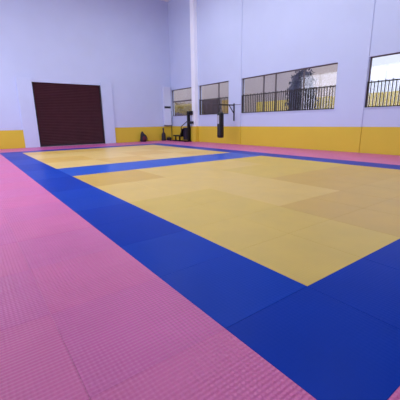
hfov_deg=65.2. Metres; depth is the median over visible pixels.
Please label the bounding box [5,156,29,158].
floor mat
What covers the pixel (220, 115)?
bag
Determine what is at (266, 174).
floor mat
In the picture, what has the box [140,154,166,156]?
floor mat
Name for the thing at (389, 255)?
floor mat
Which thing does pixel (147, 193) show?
floor mat
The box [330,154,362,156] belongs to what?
floor mat
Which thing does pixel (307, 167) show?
floor mat
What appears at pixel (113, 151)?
floor mat
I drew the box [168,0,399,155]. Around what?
wall
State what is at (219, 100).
grille
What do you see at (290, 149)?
floor mat
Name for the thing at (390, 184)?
floor mat
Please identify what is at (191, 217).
floor mat
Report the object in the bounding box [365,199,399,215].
floor mat
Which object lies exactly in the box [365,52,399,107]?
window
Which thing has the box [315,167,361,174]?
floor mat
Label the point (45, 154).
floor mat
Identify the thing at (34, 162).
floor mat
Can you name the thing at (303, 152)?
floor mat
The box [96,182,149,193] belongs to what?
floor mat
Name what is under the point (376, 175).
floor mat
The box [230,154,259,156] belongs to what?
floor mat
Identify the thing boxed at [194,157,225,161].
floor mat
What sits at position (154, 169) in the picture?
floor mat
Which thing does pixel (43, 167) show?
floor mat
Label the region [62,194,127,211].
floor mat
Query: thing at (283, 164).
floor mat
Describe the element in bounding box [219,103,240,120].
wall bracket
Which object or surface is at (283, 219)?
floor mat
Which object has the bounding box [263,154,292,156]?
floor mat
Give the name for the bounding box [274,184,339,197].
floor mat
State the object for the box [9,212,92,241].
floor mat
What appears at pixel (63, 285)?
floor mat
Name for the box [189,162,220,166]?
floor mat
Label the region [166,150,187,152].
floor mat
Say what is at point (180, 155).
floor mat
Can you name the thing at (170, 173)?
floor mat
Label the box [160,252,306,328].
floor mat
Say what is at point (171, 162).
floor mat
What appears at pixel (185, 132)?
exercise machine
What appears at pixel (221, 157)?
floor mat
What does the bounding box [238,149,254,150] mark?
floor mat
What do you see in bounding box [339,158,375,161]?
floor mat
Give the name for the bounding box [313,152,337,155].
floor mat
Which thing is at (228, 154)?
floor mat
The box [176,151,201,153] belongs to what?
floor mat
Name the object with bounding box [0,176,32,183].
floor mat
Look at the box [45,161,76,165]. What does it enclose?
floor mat
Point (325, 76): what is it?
building
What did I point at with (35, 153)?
floor mat
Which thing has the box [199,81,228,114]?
window
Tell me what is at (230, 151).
floor mat
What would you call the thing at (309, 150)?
floor mat
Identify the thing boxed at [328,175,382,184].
floor mat
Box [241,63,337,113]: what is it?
window
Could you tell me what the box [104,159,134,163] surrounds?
floor mat
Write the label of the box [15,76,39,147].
trim
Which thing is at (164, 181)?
floor mat
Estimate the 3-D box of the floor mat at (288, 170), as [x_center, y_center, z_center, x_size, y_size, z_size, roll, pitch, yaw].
[2.758,-0.885,9.569,0.999,0.040,0.999,-11,17,-35]
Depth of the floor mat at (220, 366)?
1.87 m
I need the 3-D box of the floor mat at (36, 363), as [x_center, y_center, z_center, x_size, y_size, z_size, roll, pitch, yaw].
[-1.315,1.115,1.862,0.999,0.040,0.999,-11,17,-35]
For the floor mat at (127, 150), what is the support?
on the floor
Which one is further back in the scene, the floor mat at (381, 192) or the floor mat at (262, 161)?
the floor mat at (262, 161)
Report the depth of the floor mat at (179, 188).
7.23 m
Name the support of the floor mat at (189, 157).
on the floor
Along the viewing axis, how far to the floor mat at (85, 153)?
15.56 m
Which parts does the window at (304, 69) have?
sill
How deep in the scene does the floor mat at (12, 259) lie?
3.54 m
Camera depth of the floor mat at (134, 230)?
4.50 m
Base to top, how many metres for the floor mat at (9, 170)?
0.040 m
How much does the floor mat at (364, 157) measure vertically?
0.040 m
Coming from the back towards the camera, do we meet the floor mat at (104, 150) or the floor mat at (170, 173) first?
the floor mat at (104, 150)
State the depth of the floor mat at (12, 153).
16.21 m
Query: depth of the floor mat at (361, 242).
4.08 m
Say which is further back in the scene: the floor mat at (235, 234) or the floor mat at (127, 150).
the floor mat at (127, 150)
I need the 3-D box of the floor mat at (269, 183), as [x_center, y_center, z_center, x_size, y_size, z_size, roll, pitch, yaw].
[1.740,-0.385,7.642,0.999,0.040,0.999,-11,17,-35]
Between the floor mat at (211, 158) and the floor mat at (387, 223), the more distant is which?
the floor mat at (211, 158)
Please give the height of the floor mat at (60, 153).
0.040 m
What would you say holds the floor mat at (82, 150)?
on the floor
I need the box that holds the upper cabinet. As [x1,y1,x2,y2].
[162,87,171,125]
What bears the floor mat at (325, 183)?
on the floor
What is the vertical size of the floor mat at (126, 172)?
0.040 m
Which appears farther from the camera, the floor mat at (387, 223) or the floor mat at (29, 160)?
the floor mat at (29, 160)
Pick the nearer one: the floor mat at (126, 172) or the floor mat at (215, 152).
the floor mat at (126, 172)
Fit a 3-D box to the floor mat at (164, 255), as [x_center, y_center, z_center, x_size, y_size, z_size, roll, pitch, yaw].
[-0.297,0.615,3.789,0.999,0.040,0.999,-11,17,-35]
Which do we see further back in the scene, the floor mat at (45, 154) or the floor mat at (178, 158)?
the floor mat at (45, 154)
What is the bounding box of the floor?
[388,386,399,399]
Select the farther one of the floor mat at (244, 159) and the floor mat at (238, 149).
the floor mat at (238, 149)
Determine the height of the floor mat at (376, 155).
0.040 m
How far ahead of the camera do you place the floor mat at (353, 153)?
13.88 m
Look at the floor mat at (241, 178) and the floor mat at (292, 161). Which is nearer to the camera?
the floor mat at (241, 178)
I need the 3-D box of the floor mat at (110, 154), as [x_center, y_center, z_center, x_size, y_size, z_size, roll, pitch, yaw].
[-4.185,-2.252,15.479,0.999,0.040,0.999,-11,17,-35]
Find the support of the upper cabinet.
attached to the wall at (124, 44)
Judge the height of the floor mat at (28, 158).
0.040 m
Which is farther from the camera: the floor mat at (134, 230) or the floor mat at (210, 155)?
the floor mat at (210, 155)
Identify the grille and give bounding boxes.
[199,97,228,114]
[241,85,335,112]
[365,78,399,107]
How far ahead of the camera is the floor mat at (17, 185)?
7.91 m
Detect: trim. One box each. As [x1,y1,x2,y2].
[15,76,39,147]
[100,82,115,143]
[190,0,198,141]
[228,0,242,143]
[344,0,374,152]
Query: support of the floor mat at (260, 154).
on the floor
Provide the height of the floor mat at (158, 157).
0.040 m
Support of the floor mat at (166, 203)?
on the floor
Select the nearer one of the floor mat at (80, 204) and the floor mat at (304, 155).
the floor mat at (80, 204)
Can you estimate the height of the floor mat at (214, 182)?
0.040 m
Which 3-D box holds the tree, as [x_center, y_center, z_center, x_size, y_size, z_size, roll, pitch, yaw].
[6.833,-6.366,21.174,2.310,5.222,2.057,12,19,41]
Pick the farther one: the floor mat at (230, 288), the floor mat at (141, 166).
the floor mat at (141, 166)
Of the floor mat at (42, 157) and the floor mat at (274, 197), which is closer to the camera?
the floor mat at (274, 197)
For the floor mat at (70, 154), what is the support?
on the floor
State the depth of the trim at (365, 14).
13.72 m
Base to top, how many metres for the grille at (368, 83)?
1.119 m
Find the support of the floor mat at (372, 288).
on the floor
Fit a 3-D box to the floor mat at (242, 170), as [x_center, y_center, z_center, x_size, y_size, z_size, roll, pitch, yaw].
[1.360,-0.915,9.781,0.999,0.040,0.999,-11,17,-35]
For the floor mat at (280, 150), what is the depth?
15.41 m
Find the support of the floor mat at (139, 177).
on the floor
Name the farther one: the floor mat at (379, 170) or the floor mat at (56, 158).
the floor mat at (56, 158)
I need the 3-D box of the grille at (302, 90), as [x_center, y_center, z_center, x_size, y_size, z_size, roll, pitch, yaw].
[4.538,-5.489,17.319,0.052,1.119,6.389,-11,17,-35]
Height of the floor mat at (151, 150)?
0.040 m
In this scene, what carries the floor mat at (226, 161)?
on the floor
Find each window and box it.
[172,87,191,116]
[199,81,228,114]
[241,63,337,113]
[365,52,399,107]
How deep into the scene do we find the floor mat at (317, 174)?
8.76 m
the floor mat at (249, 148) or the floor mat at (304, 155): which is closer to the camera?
the floor mat at (304, 155)
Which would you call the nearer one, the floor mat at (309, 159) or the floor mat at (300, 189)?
the floor mat at (300, 189)
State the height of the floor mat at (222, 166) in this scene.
0.040 m
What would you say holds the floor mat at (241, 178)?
on the floor
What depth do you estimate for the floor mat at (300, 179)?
8.19 m
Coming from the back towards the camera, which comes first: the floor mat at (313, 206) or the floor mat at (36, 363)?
the floor mat at (313, 206)
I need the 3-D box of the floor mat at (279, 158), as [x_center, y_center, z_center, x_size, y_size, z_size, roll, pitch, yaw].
[3.184,-1.572,12.280,0.999,0.040,0.999,-11,17,-35]
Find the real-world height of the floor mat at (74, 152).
0.040 m
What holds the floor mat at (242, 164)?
on the floor
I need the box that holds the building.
[174,64,337,113]
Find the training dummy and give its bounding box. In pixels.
[162,128,165,140]
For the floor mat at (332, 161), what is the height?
0.040 m
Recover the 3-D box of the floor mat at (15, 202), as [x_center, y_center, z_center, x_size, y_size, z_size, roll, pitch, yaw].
[-3.472,0.025,6.352,0.999,0.040,0.999,-11,17,-35]
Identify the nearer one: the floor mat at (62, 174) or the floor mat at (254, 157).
the floor mat at (62, 174)
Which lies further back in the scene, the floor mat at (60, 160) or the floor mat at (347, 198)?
the floor mat at (60, 160)
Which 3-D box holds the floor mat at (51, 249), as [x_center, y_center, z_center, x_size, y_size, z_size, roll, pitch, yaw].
[-1.695,0.585,4.001,0.999,0.040,0.999,-11,17,-35]
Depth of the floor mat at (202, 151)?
16.10 m
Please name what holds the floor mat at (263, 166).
on the floor
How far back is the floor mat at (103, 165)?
11.14 m
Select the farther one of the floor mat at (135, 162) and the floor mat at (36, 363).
the floor mat at (135, 162)
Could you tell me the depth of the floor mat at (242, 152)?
15.19 m
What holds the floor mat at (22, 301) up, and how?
on the floor
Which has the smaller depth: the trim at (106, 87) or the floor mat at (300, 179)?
the floor mat at (300, 179)
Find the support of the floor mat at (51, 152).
on the floor
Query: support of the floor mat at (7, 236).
on the floor
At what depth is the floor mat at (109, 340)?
2.31 m
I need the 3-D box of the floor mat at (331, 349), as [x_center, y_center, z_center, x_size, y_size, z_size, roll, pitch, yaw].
[0.888,0.989,2.221,0.999,0.040,0.999,-11,17,-35]
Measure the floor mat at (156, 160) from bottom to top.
0.040 m
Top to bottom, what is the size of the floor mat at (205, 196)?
0.040 m
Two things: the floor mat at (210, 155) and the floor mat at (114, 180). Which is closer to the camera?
the floor mat at (114, 180)
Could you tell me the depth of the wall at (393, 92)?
20.48 m
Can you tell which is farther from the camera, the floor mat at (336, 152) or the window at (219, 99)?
the window at (219, 99)
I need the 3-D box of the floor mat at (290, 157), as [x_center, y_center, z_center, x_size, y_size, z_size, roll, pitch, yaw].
[3.990,-1.728,12.851,0.999,0.040,0.999,-11,17,-35]
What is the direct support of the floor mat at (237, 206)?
on the floor
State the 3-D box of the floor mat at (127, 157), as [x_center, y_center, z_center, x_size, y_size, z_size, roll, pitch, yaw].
[-3.000,-1.879,13.912,0.999,0.040,0.999,-11,17,-35]
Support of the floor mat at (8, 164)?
on the floor
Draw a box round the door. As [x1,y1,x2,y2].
[32,82,104,146]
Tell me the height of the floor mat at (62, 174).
0.040 m
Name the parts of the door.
guide rail, rail, guide rail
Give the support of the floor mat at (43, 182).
on the floor
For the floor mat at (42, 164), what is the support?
on the floor
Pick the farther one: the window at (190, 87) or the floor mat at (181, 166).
the window at (190, 87)
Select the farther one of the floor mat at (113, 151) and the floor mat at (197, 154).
the floor mat at (113, 151)
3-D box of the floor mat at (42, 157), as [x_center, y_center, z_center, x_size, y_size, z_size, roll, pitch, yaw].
[-7.194,-1.969,14.548,0.999,0.040,0.999,-11,17,-35]
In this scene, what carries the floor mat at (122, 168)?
on the floor
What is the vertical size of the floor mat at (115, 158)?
0.040 m
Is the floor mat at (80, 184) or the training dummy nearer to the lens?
the floor mat at (80, 184)
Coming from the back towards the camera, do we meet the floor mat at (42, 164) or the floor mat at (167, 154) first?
the floor mat at (167, 154)
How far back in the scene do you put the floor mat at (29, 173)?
10.00 m
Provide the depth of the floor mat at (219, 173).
9.19 m
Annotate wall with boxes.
[0,0,172,148]
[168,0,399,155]
[256,91,399,111]
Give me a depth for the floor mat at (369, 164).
10.50 m
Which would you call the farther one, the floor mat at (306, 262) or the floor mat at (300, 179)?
the floor mat at (300, 179)
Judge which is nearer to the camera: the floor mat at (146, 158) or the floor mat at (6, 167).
the floor mat at (6, 167)
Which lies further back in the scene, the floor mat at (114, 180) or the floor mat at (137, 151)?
the floor mat at (137, 151)
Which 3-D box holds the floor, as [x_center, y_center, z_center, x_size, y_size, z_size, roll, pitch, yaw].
[-1.116,-1.490,12.238,15.998,0.040,25.998,-11,17,-35]
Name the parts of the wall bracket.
wall plate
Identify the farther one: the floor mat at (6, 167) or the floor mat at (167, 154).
the floor mat at (167, 154)
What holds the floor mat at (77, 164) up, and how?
on the floor
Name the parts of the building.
door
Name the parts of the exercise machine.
post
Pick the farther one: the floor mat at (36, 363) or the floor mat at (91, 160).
the floor mat at (91, 160)
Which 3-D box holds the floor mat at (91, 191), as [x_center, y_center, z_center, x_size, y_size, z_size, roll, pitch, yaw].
[-2.667,-0.132,6.923,0.999,0.040,0.999,-11,17,-35]
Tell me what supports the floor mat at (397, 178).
on the floor
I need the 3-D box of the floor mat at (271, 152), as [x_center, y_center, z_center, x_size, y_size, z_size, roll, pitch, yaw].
[3.610,-2.259,14.990,0.999,0.040,0.999,-11,17,-35]
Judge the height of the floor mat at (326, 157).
0.040 m
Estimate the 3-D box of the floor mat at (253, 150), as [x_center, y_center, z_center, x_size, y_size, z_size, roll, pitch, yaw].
[3.018,-2.445,15.774,0.999,0.040,0.999,-11,17,-35]
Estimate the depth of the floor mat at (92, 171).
9.82 m
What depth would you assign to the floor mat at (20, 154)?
15.57 m
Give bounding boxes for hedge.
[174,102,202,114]
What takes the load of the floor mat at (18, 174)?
on the floor
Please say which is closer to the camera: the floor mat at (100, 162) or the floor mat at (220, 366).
the floor mat at (220, 366)
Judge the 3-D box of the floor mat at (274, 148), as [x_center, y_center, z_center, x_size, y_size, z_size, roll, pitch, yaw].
[4.628,-2.759,16.917,0.999,0.040,0.999,-11,17,-35]
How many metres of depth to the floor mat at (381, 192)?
6.62 m
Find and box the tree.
[284,69,317,109]
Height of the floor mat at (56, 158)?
0.040 m
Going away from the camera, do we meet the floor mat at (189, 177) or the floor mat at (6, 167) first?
the floor mat at (189, 177)
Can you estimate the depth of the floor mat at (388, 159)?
11.74 m
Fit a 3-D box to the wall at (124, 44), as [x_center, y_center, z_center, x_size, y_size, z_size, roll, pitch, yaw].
[-8.994,-9.088,21.265,16.590,10.642,0.260,-11,17,-35]
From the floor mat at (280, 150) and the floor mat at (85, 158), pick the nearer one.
the floor mat at (85, 158)
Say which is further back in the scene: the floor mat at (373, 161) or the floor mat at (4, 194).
the floor mat at (373, 161)
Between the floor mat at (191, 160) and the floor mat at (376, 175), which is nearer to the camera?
the floor mat at (376, 175)
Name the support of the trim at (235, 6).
attached to the wall at (278, 36)
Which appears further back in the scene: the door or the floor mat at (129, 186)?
the door
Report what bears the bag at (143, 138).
on the floor mat
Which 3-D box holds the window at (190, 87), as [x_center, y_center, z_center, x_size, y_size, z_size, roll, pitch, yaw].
[-1.412,-7.817,25.092,0.180,2.109,3.118,-11,17,-35]
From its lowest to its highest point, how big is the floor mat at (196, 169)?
0.040 m
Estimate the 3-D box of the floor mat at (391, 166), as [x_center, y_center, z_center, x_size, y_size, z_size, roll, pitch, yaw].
[6.359,-0.981,9.717,0.999,0.040,0.999,-11,17,-35]
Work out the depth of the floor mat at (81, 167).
10.56 m
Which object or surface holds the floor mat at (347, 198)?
on the floor
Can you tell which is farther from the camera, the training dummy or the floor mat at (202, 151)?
the training dummy
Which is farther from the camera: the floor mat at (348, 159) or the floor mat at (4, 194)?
the floor mat at (348, 159)
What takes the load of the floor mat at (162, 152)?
on the floor
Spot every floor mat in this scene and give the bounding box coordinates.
[0,163,14,166]
[0,166,18,169]
[0,169,22,173]
[0,172,27,178]
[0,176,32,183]
[0,180,40,190]
[0,186,49,198]
[0,193,59,209]
[0,210,7,224]
[0,223,16,245]
[0,242,29,276]
[0,270,49,330]
[0,314,89,399]
[1,153,22,155]
[3,201,73,222]
[4,154,27,156]
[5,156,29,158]
[7,157,33,160]
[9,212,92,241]
[10,159,37,162]
[13,161,42,165]
[16,163,48,168]
[18,226,118,269]
[20,166,55,171]
[24,169,61,175]
[26,153,47,155]
[29,172,70,179]
[30,154,53,156]
[31,247,158,313]
[32,156,56,158]
[34,176,80,185]
[36,157,62,160]
[41,159,68,162]
[42,181,93,192]
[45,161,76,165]
[48,152,68,153]
[51,153,72,155]
[51,163,83,168]
[51,187,108,200]
[51,278,224,397]
[56,154,80,156]
[58,166,92,171]
[60,156,84,158]
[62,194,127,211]
[64,169,104,175]
[66,150,88,152]
[66,157,92,160]
[72,159,99,162]
[73,152,93,153]
[73,173,116,180]
[76,203,151,225]
[77,153,98,155]
[78,161,111,165]
[83,154,108,156]
[83,177,131,186]
[87,164,120,168]
[89,150,112,152]
[89,156,114,158]
[90,329,316,399]
[94,214,185,246]
[96,166,133,172]
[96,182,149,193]
[97,157,122,160]
[99,151,119,153]
[104,153,125,155]
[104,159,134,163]
[107,169,146,176]
[111,154,136,156]
[111,188,170,202]
[114,150,136,152]
[114,161,146,165]
[118,156,145,158]
[120,173,163,181]
[121,230,232,277]
[124,151,145,153]
[124,164,161,168]
[128,157,155,160]
[130,195,200,213]
[131,153,152,155]
[134,177,184,187]
[136,167,175,172]
[138,159,170,163]
[139,150,161,152]
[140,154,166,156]
[149,156,177,158]
[150,151,172,153]
[151,161,182,165]
[151,170,193,176]
[152,182,209,194]
[154,205,237,229]
[160,153,180,155]
[160,157,190,160]
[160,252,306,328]
[162,164,200,169]
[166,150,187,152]
[167,173,214,181]
[169,154,196,156]
[172,159,206,163]
[174,189,239,203]
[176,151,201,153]
[179,167,217,172]
[180,156,210,158]
[186,178,239,188]
[188,217,288,251]
[189,153,209,155]
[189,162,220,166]
[193,150,214,152]
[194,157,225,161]
[196,170,240,177]
[199,154,227,156]
[201,196,277,216]
[203,151,229,153]
[204,164,240,169]
[208,159,242,163]
[211,183,272,195]
[212,156,243,158]
[218,174,268,182]
[219,153,239,155]
[221,150,241,152]
[224,167,264,173]
[226,286,399,399]
[227,162,261,166]
[228,157,261,161]
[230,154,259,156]
[231,151,259,153]
[235,234,360,285]
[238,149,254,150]
[239,206,329,232]
[241,190,311,205]
[244,178,298,189]
[245,170,291,177]
[246,156,278,158]
[246,159,280,163]
[247,164,284,169]
[249,148,269,149]
[249,150,269,151]
[250,153,271,155]
[260,151,289,153]
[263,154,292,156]
[263,157,299,161]
[264,149,282,150]
[267,162,304,166]
[268,167,312,173]
[270,174,322,183]
[274,148,297,149]
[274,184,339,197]
[279,150,298,151]
[280,156,314,158]
[280,198,362,218]
[281,152,303,155]
[285,160,318,163]
[289,219,399,257]
[290,149,311,150]
[290,164,331,170]
[291,151,320,153]
[295,171,343,178]
[296,154,326,156]
[300,158,336,161]
[303,179,362,190]
[307,162,348,166]
[308,258,399,328]
[309,150,328,151]
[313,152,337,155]
[314,191,388,207]
[315,156,351,159]
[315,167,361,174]
[323,151,352,153]
[325,160,360,164]
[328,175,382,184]
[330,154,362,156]
[331,208,399,236]
[334,165,378,170]
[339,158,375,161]
[341,185,399,198]
[345,152,371,155]
[347,171,399,179]
[350,162,391,167]
[352,156,388,159]
[363,239,399,269]
[365,154,398,157]
[365,180,399,189]
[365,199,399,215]
[367,160,399,164]
[367,168,399,174]
[379,158,399,160]
[381,165,399,169]
[384,176,399,181]
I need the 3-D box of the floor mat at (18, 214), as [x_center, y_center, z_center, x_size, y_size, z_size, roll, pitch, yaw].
[-2.880,0.212,5.568,0.999,0.040,0.999,-11,17,-35]
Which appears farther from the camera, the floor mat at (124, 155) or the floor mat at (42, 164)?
the floor mat at (124, 155)
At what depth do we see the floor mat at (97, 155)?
14.93 m
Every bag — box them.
[140,131,147,141]
[217,105,223,137]
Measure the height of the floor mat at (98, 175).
0.040 m
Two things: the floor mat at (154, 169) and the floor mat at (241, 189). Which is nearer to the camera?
the floor mat at (241, 189)
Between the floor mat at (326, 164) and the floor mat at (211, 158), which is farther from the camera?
the floor mat at (211, 158)
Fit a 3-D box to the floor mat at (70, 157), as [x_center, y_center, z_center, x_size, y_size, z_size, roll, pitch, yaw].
[-5.796,-1.939,14.336,0.999,0.040,0.999,-11,17,-35]
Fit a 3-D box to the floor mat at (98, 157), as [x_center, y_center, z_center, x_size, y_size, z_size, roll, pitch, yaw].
[-4.398,-1.909,14.124,0.999,0.040,0.999,-11,17,-35]
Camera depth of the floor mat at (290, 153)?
14.04 m
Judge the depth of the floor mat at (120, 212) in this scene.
5.29 m
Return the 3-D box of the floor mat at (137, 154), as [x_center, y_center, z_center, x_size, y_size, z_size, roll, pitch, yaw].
[-2.787,-2.222,15.267,0.999,0.040,0.999,-11,17,-35]
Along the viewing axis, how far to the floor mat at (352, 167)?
9.90 m
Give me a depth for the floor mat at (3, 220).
5.14 m
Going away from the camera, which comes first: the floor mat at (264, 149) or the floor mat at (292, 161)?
the floor mat at (292, 161)
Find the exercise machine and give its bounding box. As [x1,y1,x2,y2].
[170,111,192,141]

